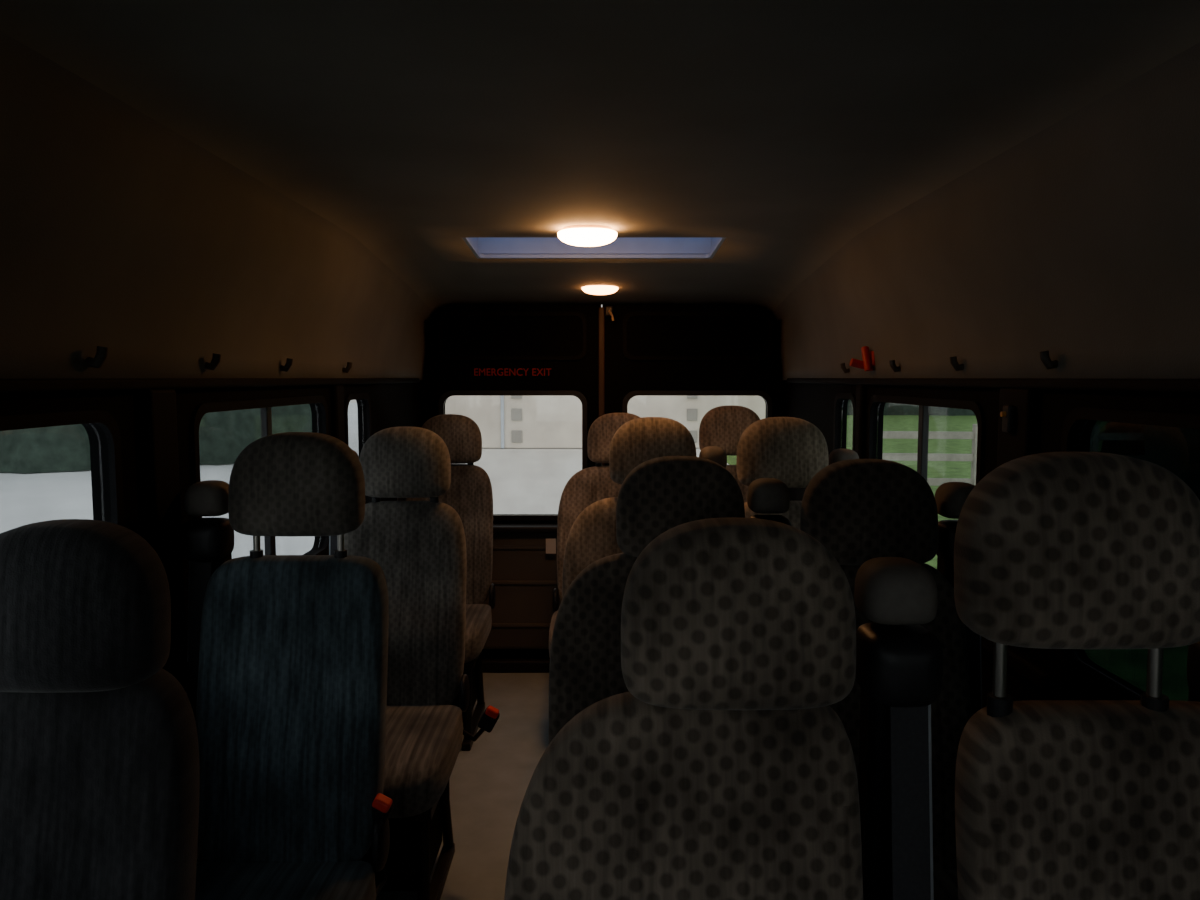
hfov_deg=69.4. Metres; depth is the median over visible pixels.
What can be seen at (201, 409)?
rubber gasket
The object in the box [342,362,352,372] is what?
coat hook
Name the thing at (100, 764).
seat
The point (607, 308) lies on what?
top latch
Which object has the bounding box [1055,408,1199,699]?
rubber gasket
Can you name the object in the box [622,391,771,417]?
rubber gasket
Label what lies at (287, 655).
seat
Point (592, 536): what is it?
seat
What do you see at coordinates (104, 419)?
rubber gasket
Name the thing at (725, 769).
seat
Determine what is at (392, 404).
wall
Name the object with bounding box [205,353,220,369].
coat hook
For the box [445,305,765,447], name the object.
facade
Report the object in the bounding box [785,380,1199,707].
wall
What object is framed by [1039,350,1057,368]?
coat hook
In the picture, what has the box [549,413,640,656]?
seat
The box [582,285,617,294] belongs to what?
dome lamp
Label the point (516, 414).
window
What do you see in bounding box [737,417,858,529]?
seat
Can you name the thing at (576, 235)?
dome lamp
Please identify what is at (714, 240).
shaft
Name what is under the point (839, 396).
rubber gasket
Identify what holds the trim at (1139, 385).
attached to the wall at (813, 403)
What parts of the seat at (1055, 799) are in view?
headrest post, backrest, headrest post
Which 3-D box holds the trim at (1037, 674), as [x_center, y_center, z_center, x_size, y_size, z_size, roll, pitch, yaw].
[0.918,0.514,1.297,0.030,0.040,5.800,0,5,0]
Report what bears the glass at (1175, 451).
attached to the wall at (813, 403)
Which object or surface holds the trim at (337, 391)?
attached to the wall at (392, 404)
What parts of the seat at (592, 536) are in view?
backrest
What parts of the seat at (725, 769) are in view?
backrest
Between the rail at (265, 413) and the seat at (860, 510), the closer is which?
the seat at (860, 510)
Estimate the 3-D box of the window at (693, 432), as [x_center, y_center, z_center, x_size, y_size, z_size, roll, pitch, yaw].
[2.600,-0.383,24.533,0.300,0.340,0.080,0,5,0]
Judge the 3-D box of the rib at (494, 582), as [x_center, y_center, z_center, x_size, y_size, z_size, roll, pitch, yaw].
[-0.477,0.670,4.378,0.800,0.020,0.020,0,5,0]
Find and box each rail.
[260,407,275,554]
[917,405,928,480]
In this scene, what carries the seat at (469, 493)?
on the floor
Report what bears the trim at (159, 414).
attached to the wall at (392, 404)
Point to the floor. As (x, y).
(489, 782)
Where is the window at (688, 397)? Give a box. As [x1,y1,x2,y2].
[687,396,697,398]
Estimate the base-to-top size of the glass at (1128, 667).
0.087 m
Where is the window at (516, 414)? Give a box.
[511,409,521,420]
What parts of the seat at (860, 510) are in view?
backrest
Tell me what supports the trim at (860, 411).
attached to the wall at (813, 403)
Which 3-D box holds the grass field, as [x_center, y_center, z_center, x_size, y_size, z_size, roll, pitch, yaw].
[34.000,0.332,20.096,62.000,0.030,110.000,0,5,0]
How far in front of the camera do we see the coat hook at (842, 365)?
3.18 m
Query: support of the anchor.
attached to the wall at (813, 403)
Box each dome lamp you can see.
[558,225,616,245]
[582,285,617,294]
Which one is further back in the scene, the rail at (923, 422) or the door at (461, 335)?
the door at (461, 335)
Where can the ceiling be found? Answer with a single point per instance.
(991, 185)
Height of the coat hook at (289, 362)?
0.060 m
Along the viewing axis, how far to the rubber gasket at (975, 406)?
2.34 m
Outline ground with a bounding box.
[0,403,728,558]
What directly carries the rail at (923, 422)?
attached to the wall at (813, 403)
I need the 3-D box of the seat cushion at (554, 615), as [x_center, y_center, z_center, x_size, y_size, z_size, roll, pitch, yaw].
[0.045,0.746,3.464,0.490,0.136,0.500,0,5,0]
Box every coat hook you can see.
[86,346,107,367]
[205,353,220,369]
[280,358,292,371]
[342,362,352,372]
[840,363,849,372]
[889,360,900,371]
[949,356,963,370]
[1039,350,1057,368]
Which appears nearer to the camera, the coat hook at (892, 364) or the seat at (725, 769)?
the seat at (725, 769)
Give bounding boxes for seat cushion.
[195,860,375,899]
[383,705,462,817]
[464,604,491,662]
[549,610,557,656]
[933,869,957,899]
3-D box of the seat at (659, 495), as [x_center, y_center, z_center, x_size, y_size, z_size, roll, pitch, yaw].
[0.146,0.675,1.661,0.546,1.280,0.681,0,5,0]
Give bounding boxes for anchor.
[1000,405,1014,432]
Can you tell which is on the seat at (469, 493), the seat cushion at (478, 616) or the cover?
the seat cushion at (478, 616)
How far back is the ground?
15.88 m
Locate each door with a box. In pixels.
[420,305,600,658]
[602,305,785,465]
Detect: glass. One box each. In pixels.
[1074,649,1147,695]
[1079,420,1199,499]
[1162,645,1188,700]
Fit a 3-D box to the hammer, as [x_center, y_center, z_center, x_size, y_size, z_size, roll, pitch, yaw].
[0.883,-0.306,2.911,0.083,0.085,0.077,0,5,0]
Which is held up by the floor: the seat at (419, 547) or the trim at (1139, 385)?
the seat at (419, 547)
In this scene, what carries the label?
attached to the lower latch
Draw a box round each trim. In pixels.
[0,378,418,393]
[141,389,184,638]
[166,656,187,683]
[331,385,344,442]
[438,312,586,359]
[482,659,549,672]
[787,378,1199,392]
[854,384,865,458]
[981,636,1093,699]
[997,388,1036,466]
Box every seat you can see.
[0,519,199,899]
[180,432,393,899]
[329,426,499,899]
[397,414,495,750]
[504,517,942,899]
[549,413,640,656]
[549,456,791,743]
[562,417,726,598]
[699,405,759,502]
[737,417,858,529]
[800,459,981,899]
[954,452,1199,899]
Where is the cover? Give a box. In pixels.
[599,307,604,465]
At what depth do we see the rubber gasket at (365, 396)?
3.25 m
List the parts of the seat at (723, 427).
backrest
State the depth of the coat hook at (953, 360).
2.18 m
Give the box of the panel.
[483,533,560,648]
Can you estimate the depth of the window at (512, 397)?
24.40 m
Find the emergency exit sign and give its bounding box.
[474,368,550,375]
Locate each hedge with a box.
[0,404,311,472]
[847,399,974,415]
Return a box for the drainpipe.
[501,396,503,447]
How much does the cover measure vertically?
0.900 m
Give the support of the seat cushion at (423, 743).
on the seat at (419, 547)
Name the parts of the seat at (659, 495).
backrest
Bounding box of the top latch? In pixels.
[605,306,612,316]
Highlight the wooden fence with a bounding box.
[882,424,977,485]
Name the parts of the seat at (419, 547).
backrest, leg, leg rail, leg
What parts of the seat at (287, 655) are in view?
headrest post, backrest, headrest post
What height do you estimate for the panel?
0.620 m
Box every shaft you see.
[461,237,477,250]
[478,237,710,253]
[711,237,726,250]
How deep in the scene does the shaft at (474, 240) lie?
3.19 m
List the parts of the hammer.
handle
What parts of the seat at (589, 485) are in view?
backrest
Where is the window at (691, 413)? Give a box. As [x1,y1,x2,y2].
[687,409,697,420]
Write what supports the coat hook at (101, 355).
attached to the wall at (392, 404)
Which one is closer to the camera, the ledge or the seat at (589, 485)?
the seat at (589, 485)
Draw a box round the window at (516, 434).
[512,430,521,442]
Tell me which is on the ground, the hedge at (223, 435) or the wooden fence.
the hedge at (223, 435)
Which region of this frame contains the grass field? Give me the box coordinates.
[727,415,976,568]
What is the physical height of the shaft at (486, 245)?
0.070 m
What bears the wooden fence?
on the grass field
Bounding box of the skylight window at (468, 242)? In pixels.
[462,237,725,258]
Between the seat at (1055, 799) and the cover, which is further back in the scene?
the cover
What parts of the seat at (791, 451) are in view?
backrest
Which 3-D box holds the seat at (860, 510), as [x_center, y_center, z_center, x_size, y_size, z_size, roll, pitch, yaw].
[0.580,0.680,1.592,0.453,1.280,0.683,0,5,0]
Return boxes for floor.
[376,673,548,899]
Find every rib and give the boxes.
[491,581,557,584]
[491,623,549,626]
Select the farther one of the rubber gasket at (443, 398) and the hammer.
the rubber gasket at (443, 398)
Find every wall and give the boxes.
[0,380,420,861]
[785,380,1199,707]
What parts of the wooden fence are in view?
rail, rail, rail, post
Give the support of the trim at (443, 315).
attached to the door at (461, 335)
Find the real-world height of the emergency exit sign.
0.036 m
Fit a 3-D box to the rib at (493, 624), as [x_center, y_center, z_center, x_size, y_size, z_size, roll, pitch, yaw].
[-0.477,0.889,4.396,0.800,0.020,0.020,0,5,0]
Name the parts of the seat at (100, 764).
backrest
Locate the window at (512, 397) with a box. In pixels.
[511,396,521,398]
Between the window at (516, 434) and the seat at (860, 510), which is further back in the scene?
the window at (516, 434)
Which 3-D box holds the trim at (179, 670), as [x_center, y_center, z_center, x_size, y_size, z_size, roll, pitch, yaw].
[-0.888,0.514,1.297,0.030,0.040,5.800,0,5,0]
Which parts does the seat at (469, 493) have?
backrest, leg, leg rail, leg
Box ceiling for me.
[0,0,1199,379]
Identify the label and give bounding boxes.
[546,539,555,553]
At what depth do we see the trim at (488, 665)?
4.27 m
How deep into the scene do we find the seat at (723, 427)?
3.75 m
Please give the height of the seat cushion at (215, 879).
0.137 m
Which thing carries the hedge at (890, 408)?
on the grass field
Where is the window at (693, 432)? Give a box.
[689,430,696,442]
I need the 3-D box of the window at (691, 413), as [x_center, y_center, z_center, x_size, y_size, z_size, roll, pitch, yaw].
[2.600,-1.001,24.481,0.300,0.340,0.080,0,5,0]
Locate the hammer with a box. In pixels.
[850,346,874,370]
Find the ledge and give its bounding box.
[493,524,556,532]
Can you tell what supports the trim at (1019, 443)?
attached to the wall at (813, 403)
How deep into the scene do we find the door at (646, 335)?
4.35 m
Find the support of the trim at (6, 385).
attached to the wall at (392, 404)
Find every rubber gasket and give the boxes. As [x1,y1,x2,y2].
[0,410,124,526]
[190,396,328,554]
[344,393,371,502]
[438,391,586,520]
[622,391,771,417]
[833,393,855,450]
[867,395,984,483]
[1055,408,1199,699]
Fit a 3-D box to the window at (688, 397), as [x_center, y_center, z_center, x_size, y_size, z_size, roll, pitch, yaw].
[2.600,-1.619,24.430,0.300,0.340,0.080,0,5,0]
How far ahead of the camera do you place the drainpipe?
24.40 m
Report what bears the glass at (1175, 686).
attached to the wall at (813, 403)

